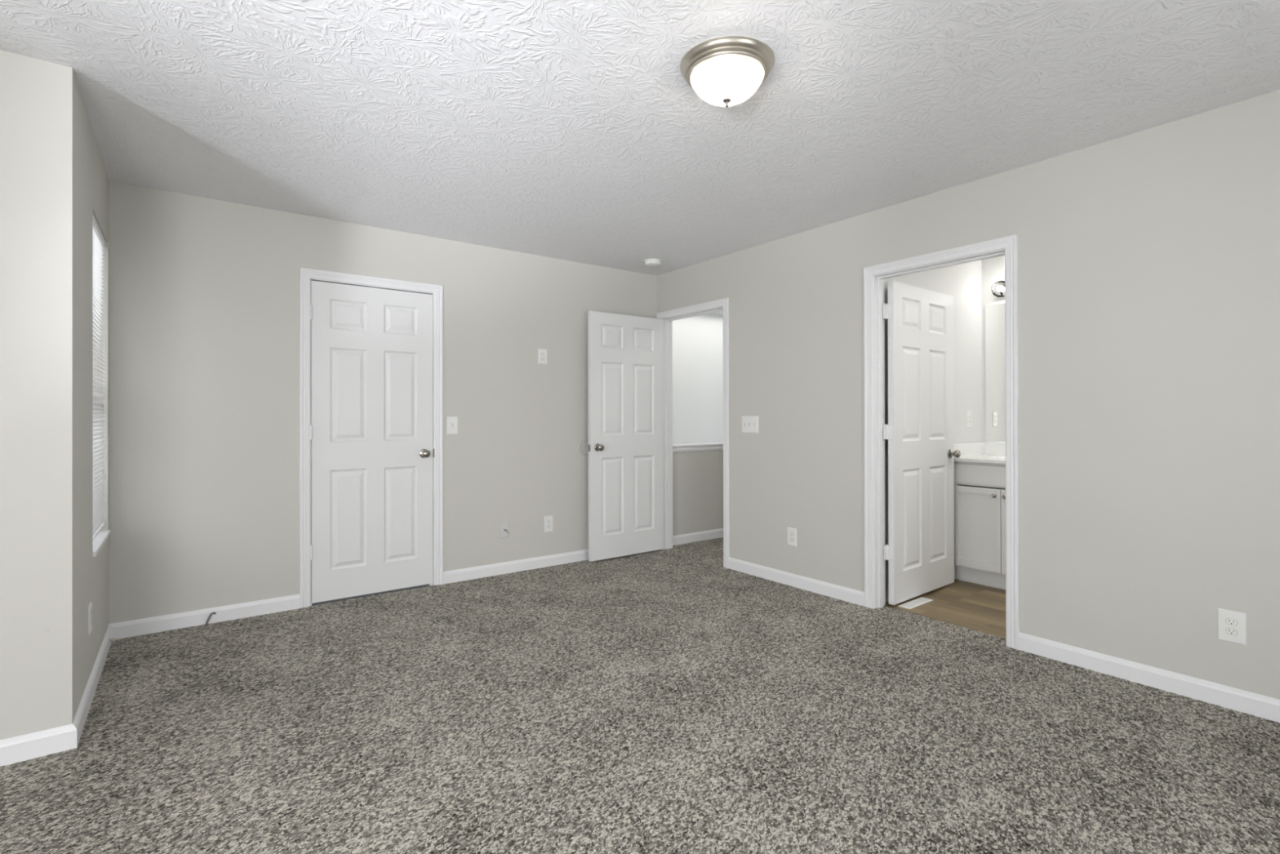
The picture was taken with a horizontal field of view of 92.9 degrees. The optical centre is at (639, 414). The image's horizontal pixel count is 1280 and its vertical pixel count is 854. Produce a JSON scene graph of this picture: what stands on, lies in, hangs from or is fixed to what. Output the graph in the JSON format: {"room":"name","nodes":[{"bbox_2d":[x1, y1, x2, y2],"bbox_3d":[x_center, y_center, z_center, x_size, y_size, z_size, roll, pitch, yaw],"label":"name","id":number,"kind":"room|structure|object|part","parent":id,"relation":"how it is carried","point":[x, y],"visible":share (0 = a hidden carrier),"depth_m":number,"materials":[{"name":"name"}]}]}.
{"room":"empty bedroom","nodes":[
{"label":"empty bedroom","id":0,"kind":"room"},
{"bbox_2d":[0,49,8,739],"bbox_3d":[-2.742,0.000,1.733,1.348,2.490,0.120,0,0,-37],"label":"wall","id":1,"kind":"structure","parent":0,"point":[4,55],"depth_m":2.08,"materials":[{"name":"grey paint"}]},
{"bbox_2d":[0,723,76,766],"bbox_3d":[-2.582,1.158,1.765,1.402,0.097,0.014,0,0,-37],"label":"baseboard","id":2,"kind":"structure","parent":1,"relation":"attached to","point":[17,748],"depth_m":2.12,"materials":[{"name":"white wood"}]},
{"bbox_2d":[8,52,109,737],"bbox_3d":[-2.496,0.002,2.663,0.160,2.490,1.315,0,0,-37],"label":"wall","id":3,"kind":"structure","parent":0,"point":[58,177],"depth_m":2.15,"materials":[{"name":"grey paint"}]},
{"bbox_2d":[88,601,92,634],"bbox_3d":[-2.324,0.861,2.573,0.008,0.118,0.072,0,0,-37],"label":"wall outlet","id":4,"kind":"object","parent":3,"relation":"attached to","point":[90,606],"visible":1,"depth_m":2.55,"materials":[{"name":"white plastic"}]},
{"bbox_2d":[72,623,111,746],"bbox_3d":[-2.420,1.160,2.707,0.014,0.097,1.329,0,0,-37],"label":"baseboard","id":5,"kind":"structure","parent":3,"relation":"attached to","point":[81,716],"depth_m":2.55,"materials":[{"name":"white wood"}]},
{"bbox_2d":[92,213,106,541],"bbox_3d":[-2.611,-0.163,2.918,0.027,1.472,0.636,0,0,-37],"label":"window blind","id":6,"kind":"object","parent":3,"relation":"attached to","point":[99,242],"visible":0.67,"depth_m":2.97,"materials":[{"name":"white plastic"}]},
{"bbox_3d":[-2.610,0.567,2.916,0.022,0.012,0.636,0,0,-37],"label":"rail","id":7,"kind":"part","parent":6,"relation":"part of","materials":[{"name":"white plastic"}]},
{"bbox_3d":[-2.613,-0.885,2.919,0.026,0.028,0.636,0,0,-37],"label":"head rail","id":8,"kind":"part","parent":6,"relation":"part of","materials":[{"name":"white plastic"}]},
{"bbox_3d":[-2.601,-0.155,2.925,0.001,1.440,0.437,0,0,-37],"label":"ladder cord","id":9,"kind":"part","parent":6,"relation":"part of","materials":[{"name":"white fabric"}]},
{"bbox_2d":[92,529,111,556],"bbox_3d":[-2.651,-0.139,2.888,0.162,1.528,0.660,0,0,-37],"label":"window sill","id":10,"kind":"structure","parent":3,"relation":"in","point":[98,542],"depth_m":2.91,"materials":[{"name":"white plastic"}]},
{"bbox_2d":[109,181,723,623],"bbox_3d":[-0.301,0.003,5.199,6.632,2.490,0.120,0,0,-37],"label":"wall","id":11,"kind":"structure","parent":0,"point":[204,292],"depth_m":3.69,"materials":[{"name":"grey paint"}]},
{"bbox_2d":[110,548,588,639],"bbox_3d":[-1.332,1.162,4.340,3.712,0.097,0.014,0,0,-37],"label":"baseboard","id":12,"kind":"structure","parent":11,"relation":"attached to","point":[137,627],"depth_m":3.63,"materials":[{"name":"white wood"}]},
{"bbox_2d":[311,583,430,605],"bbox_3d":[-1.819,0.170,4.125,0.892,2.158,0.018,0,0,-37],"label":"threshold","id":13,"kind":"object","parent":11,"relation":"attached to","point":[428,584],"depth_m":4.11,"materials":[{"name":"grey"}]},
{"bbox_2d":[299,266,443,608],"bbox_3d":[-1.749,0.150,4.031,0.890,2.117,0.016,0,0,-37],"label":"trim","id":14,"kind":"structure","parent":11,"relation":"attached to","point":[305,274],"depth_m":3.80,"materials":[{"name":"white wood"}]},
{"bbox_2d":[310,280,434,603],"bbox_3d":[-1.747,0.173,4.026,0.777,2.023,0.103,0,0,-37],"label":"door","id":15,"kind":"structure","parent":11,"relation":"in","point":[372,452],"depth_m":4.02,"materials":[{"name":"white paint"}]},
{"bbox_3d":[-1.482,0.272,4.202,0.064,0.064,0.068,0,0,-37],"label":"knob","id":16,"kind":"part","parent":15,"relation":"part of","materials":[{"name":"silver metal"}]},
{"bbox_2d":[447,416,457,434],"bbox_3d":[-1.334,0.080,4.340,0.078,0.126,0.019,0,0,-37],"label":"light switch","id":17,"kind":"object","parent":11,"relation":"attached to","point":[452,421],"visible":1,"depth_m":4.34,"materials":[{"name":"white plastic"}]},
{"bbox_2d":[499,520,509,537],"bbox_3d":[-1.012,0.866,4.567,0.078,0.126,0.037,0,0,-37],"label":"cable plate","id":18,"kind":"object","parent":11,"relation":"attached to","point":[504,525],"visible":1,"depth_m":4.57,"materials":[{"name":"grey plastic"}]},
{"bbox_2d":[537,348,546,364],"bbox_3d":[-0.762,-0.454,4.776,0.078,0.120,0.008,0,0,-37],"label":"wall outlet","id":19,"kind":"object","parent":11,"relation":"attached to","point":[542,353],"visible":1,"depth_m":4.77,"materials":[{"name":"white plastic"}]},
{"bbox_2d":[544,515,553,532],"bbox_3d":[-0.720,0.866,4.803,0.078,0.124,0.008,0,0,-37],"label":"wall outlet","id":20,"kind":"object","parent":11,"relation":"attached to","point":[548,520],"visible":1,"depth_m":4.80,"materials":[{"name":"white plastic"}]},
{"bbox_2d":[577,439,588,455],"bbox_3d":[-0.451,0.273,5.005,0.128,0.128,0.010,0,0,-37],"label":"bumper cover","id":21,"kind":"object","parent":11,"relation":"attached to","point":[583,446],"visible":0.67,"depth_m":5.00,"materials":[{"name":"grey paint"}]},
{"bbox_2d":[672,444,723,453],"bbox_3d":[0.834,0.328,5.962,1.700,0.052,0.014,0,0,-37],"label":"trim","id":22,"kind":"structure","parent":11,"relation":"attached to","point":[702,448],"depth_m":5.74,"materials":[{"name":"white wood"}]},
{"bbox_2d":[672,442,723,447],"bbox_3d":[1.198,0.293,6.311,2.700,0.018,0.152,0,0,-37],"label":"trim","id":23,"kind":"structure","parent":11,"relation":"on","point":[711,443],"depth_m":5.75,"materials":[{"name":"white wood"}]},
{"bbox_2d":[0,537,1279,853],"bbox_3d":[0.453,1.220,2.113,6.920,0.060,5.720,0,0,-37],"label":"floor","id":24,"kind":"structure","parent":0,"point":[675,700],"depth_m":2.24,"materials":[{"name":"carpet"}]},
{"bbox_2d":[204,611,216,626],"bbox_3d":[-2.450,1.168,3.474,0.018,0.070,0.063,0,0,17],"label":"stub","id":25,"kind":"object","parent":24,"relation":"on","point":[214,612],"visible":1,"depth_m":3.46,"materials":[{"name":"grey"}]},
{"bbox_2d":[898,596,933,608],"bbox_3d":[1.748,1.195,3.854,0.290,0.005,0.078,0,0,-38],"label":"floor vent","id":26,"kind":"object","parent":24,"relation":"in","point":[913,603],"visible":1,"depth_m":3.85,"materials":[{"name":"white metal"}]},
{"bbox_2d":[953,460,1005,589],"bbox_3d":[2.659,0.765,4.229,0.547,0.863,0.770,0,0,-37],"label":"vanity cabinet","id":27,"kind":"object","parent":24,"relation":"on","point":[980,487],"visible":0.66,"depth_m":4.23,"materials":[{"name":"white paint"}]},
{"bbox_3d":[2.354,0.793,4.243,0.018,0.568,0.306,0,0,-37],"label":"cabinet door","id":28,"kind":"part","parent":27,"relation":"part of","materials":[{"name":"white paint"}]},
{"bbox_2d":[953,442,1005,463],"bbox_3d":[2.662,0.319,4.231,0.541,0.207,0.775,0,0,-37],"label":"countertop","id":29,"kind":"structure","parent":27,"relation":"on","point":[984,452],"depth_m":4.53,"materials":[{"name":"white stone"}]},
{"bbox_3d":[2.470,0.419,4.089,0.018,0.134,0.710,0,0,-37],"label":"false drawer","id":30,"kind":"part","parent":27,"relation":"part of","materials":[{"name":"white paint"}]},
{"bbox_3d":[2.515,1.186,4.120,0.010,0.020,0.770,0,0,-37],"label":"toe moulding","id":31,"kind":"part","parent":27,"relation":"part of","materials":[{"name":"white paint"}]},
{"bbox_3d":[2.540,0.792,3.995,0.018,0.568,0.306,0,0,-37],"label":"cabinet door","id":32,"kind":"part","parent":27,"relation":"part of","materials":[{"name":"white paint"}]},
{"bbox_2d":[0,0,1279,314],"bbox_3d":[0.499,-1.298,2.968,8.020,0.100,7.020,0,0,-37],"label":"ceiling","id":33,"kind":"structure","parent":0,"point":[574,131],"depth_m":2.43,"materials":[{"name":"white paint"}]},
{"bbox_2d":[644,258,661,266],"bbox_3d":[0.103,-1.223,4.931,0.140,0.041,0.140,0,0,-37],"label":"smoke detector","id":34,"kind":"object","parent":33,"relation":"attached to","point":[649,262],"visible":1,"depth_m":4.88,"materials":[{"name":"white plastic"}]},
{"bbox_2d":[680,35,774,107],"bbox_3d":[0.310,-1.173,2.172,0.334,0.154,0.334,0,0,-37],"label":"ceiling light","id":35,"kind":"object","parent":33,"relation":"attached to","point":[724,71],"visible":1,"depth_m":2.08,"materials":[{"name":"white glass"}]},
{"bbox_3d":[0.310,-1.165,2.172,0.261,0.089,0.261,0,0,-37],"label":"lamp shade","id":36,"kind":"part","parent":35,"relation":"part of","materials":[{"name":"white glass"}]},
{"bbox_2d":[672,312,723,444],"bbox_3d":[0.805,0.004,6.819,2.920,2.490,1.150,0,0,-37],"label":"wall","id":37,"kind":"structure","parent":0,"point":[697,340],"depth_m":7.30,"materials":[{"name":"white paint"}]},
{"bbox_2d":[884,259,982,586],"bbox_3d":[2.090,-0.003,4.352,1.555,2.490,0.100,0,0,-37],"label":"wall","id":38,"kind":"structure","parent":0,"point":[962,282],"depth_m":4.52,"materials":[{"name":"white paint"}]},
{"bbox_2d":[884,566,955,602],"bbox_3d":[1.904,1.155,4.138,0.970,0.097,0.014,0,0,-37],"label":"baseboard","id":39,"kind":"structure","parent":38,"relation":"attached to","point":[886,590],"depth_m":3.89,"materials":[{"name":"white wood"}]},
{"bbox_2d":[966,411,971,427],"bbox_3d":[2.474,0.037,4.570,0.075,0.122,0.010,0,0,-37],"label":"bathroom outlet","id":40,"kind":"object","parent":38,"relation":"attached to","point":[968,413],"visible":1,"depth_m":4.56,"materials":[{"name":"white plastic"}]},
{"bbox_2d":[968,414,970,423],"bbox_3d":[2.475,0.037,4.568,0.033,0.067,0.004,0,0,-37],"label":"receptacle","id":41,"kind":"object","parent":40,"relation":"attached to","point":[969,415],"depth_m":4.56,"materials":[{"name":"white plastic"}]},
{"bbox_2d":[656,89,1279,699],"bbox_3d":[1.906,-0.005,3.203,0.115,2.490,5.720,0,0,-37],"label":"wall","id":42,"kind":"structure","parent":0,"point":[1148,260],"depth_m":2.82,"materials":[{"name":"grey paint"}]},
{"bbox_2d":[587,311,663,561],"bbox_3d":[-0.088,0.175,5.113,0.778,2.016,0.104,0,0,-38],"label":"door","id":43,"kind":"structure","parent":42,"relation":"in","point":[625,367],"depth_m":5.10,"materials":[{"name":"white paint"}]},
{"bbox_3d":[-0.324,0.268,4.904,0.064,0.064,0.068,0,0,-37],"label":"knob","id":44,"kind":"part","parent":43,"relation":"part of","materials":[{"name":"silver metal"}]},
{"bbox_2d":[662,306,722,549],"bbox_3d":[0.474,0.175,5.119,0.115,2.062,0.789,0,0,-37],"label":"trim","id":45,"kind":"structure","parent":42,"relation":"attached to","point":[667,322],"depth_m":5.41,"materials":[{"name":"white wood"}]},
{"bbox_2d":[657,297,729,568],"bbox_3d":[0.421,0.151,5.080,0.016,2.111,0.885,0,0,-37],"label":"trim","id":46,"kind":"structure","parent":42,"relation":"attached to","point":[724,303],"depth_m":4.75,"materials":[{"name":"white wood"}]},
{"bbox_2d":[742,416,758,433],"bbox_3d":[0.818,0.076,4.548,0.019,0.126,0.164,0,0,-37],"label":"light switch","id":47,"kind":"object","parent":42,"relation":"attached to","point":[749,424],"visible":1,"depth_m":4.54,"materials":[{"name":"white plastic"}]},
{"bbox_2d":[787,527,796,546],"bbox_3d":[1.058,0.853,4.236,0.008,0.124,0.078,0,0,-37],"label":"wall outlet","id":48,"kind":"object","parent":42,"relation":"attached to","point":[792,532],"visible":1,"depth_m":4.23,"materials":[{"name":"white plastic"}]},
{"bbox_2d":[882,280,960,604],"bbox_3d":[1.877,0.175,4.000,0.868,2.008,0.116,0,0,-39],"label":"door","id":49,"kind":"structure","parent":42,"relation":"in","point":[919,552],"depth_m":3.99,"materials":[{"name":"white paint"}]},
{"bbox_3d":[2.180,0.274,4.213,0.064,0.064,0.068,0,0,-39],"label":"knob","id":50,"kind":"part","parent":49,"relation":"part of","materials":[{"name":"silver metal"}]},
{"bbox_2d":[873,248,1006,644],"bbox_3d":[1.707,0.170,3.470,0.115,2.062,0.774,0,0,-37],"label":"trim","id":51,"kind":"structure","parent":42,"relation":"attached to","point":[878,280],"depth_m":3.75,"materials":[{"name":"white wood"}]},
{"bbox_2d":[863,234,1019,648],"bbox_3d":[1.654,0.145,3.430,0.016,2.111,0.870,0,0,-37],"label":"trim","id":52,"kind":"structure","parent":42,"relation":"attached to","point":[1010,243],"depth_m":3.12,"materials":[{"name":"white wood"}]},
{"bbox_2d":[728,556,1279,722],"bbox_3d":[2.093,1.152,2.846,0.014,0.097,4.690,0,0,-37],"label":"baseboard","id":53,"kind":"structure","parent":42,"relation":"attached to","point":[1263,706],"depth_m":2.76,"materials":[{"name":"white wood"}]},
{"bbox_2d":[1217,608,1246,645],"bbox_3d":[2.388,0.857,2.456,0.008,0.128,0.084,0,0,-37],"label":"wall outlet","id":54,"kind":"object","parent":42,"relation":"attached to","point":[1232,624],"visible":1,"depth_m":2.45,"materials":[{"name":"white plastic"}]},
{"bbox_2d":[1226,627,1236,635],"bbox_3d":[2.386,0.876,2.454,0.002,0.025,0.032,0,0,-37],"label":"receptacle","id":55,"kind":"object","parent":54,"relation":"attached to","point":[1229,631],"depth_m":2.45,"materials":[{"name":"grey plastic"}]},
{"bbox_2d":[1226,617,1236,625],"bbox_3d":[2.386,0.838,2.454,0.002,0.025,0.032,0,0,-37],"label":"receptacle","id":56,"kind":"object","parent":54,"relation":"attached to","point":[1229,621],"depth_m":2.45,"materials":[{"name":"grey plastic"}]},
{"bbox_2d":[982,255,1005,443],"bbox_3d":[3.353,-0.007,3.861,0.120,2.490,2.200,0,0,-37],"label":"wall","id":57,"kind":"structure","parent":0,"point":[993,268],"depth_m":4.68,"materials":[{"name":"white paint"}]},
{"bbox_2d":[983,442,1005,455],"bbox_3d":[2.871,0.262,4.387,0.020,0.094,0.775,0,0,-37],"label":"backsplash","id":58,"kind":"structure","parent":57,"relation":"attached to","point":[989,448],"depth_m":4.61,"materials":[{"name":"white stone"}]},
{"bbox_2d":[985,302,1005,442],"bbox_3d":[2.883,-0.311,4.385,0.004,1.050,0.740,0,0,-37],"label":"wall mirror","id":59,"kind":"object","parent":57,"relation":"attached to","point":[994,313],"visible":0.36,"depth_m":4.62,"materials":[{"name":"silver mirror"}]},
{"bbox_2d":[991,280,1004,298],"bbox_3d":[2.856,-0.928,4.291,0.162,0.124,0.720,0,0,-37],"label":"vanity light","id":60,"kind":"object","parent":57,"relation":"attached to","point":[997,291],"visible":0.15,"depth_m":4.55,"materials":[{"name":"white glass"}]},
{"bbox_3d":[2.686,-0.927,4.513,0.044,0.036,0.036,0,0,-37],"label":"bulb","id":61,"kind":"part","parent":60,"relation":"part of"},
{"bbox_3d":[2.235,0.001,6.426,1.100,2.490,3.250,0,0,-37],"label":"wall","id":62,"kind":"structure","parent":0,"visible":0},
{"bbox_2d":[672,528,723,545],"bbox_3d":[0.887,1.161,6.000,1.570,0.097,0.014,0,0,-37],"label":"baseboard","id":63,"kind":"structure","parent":62,"relation":"attached to","point":[715,533],"depth_m":5.73,"materials":[{"name":"white wood"}]}
]}

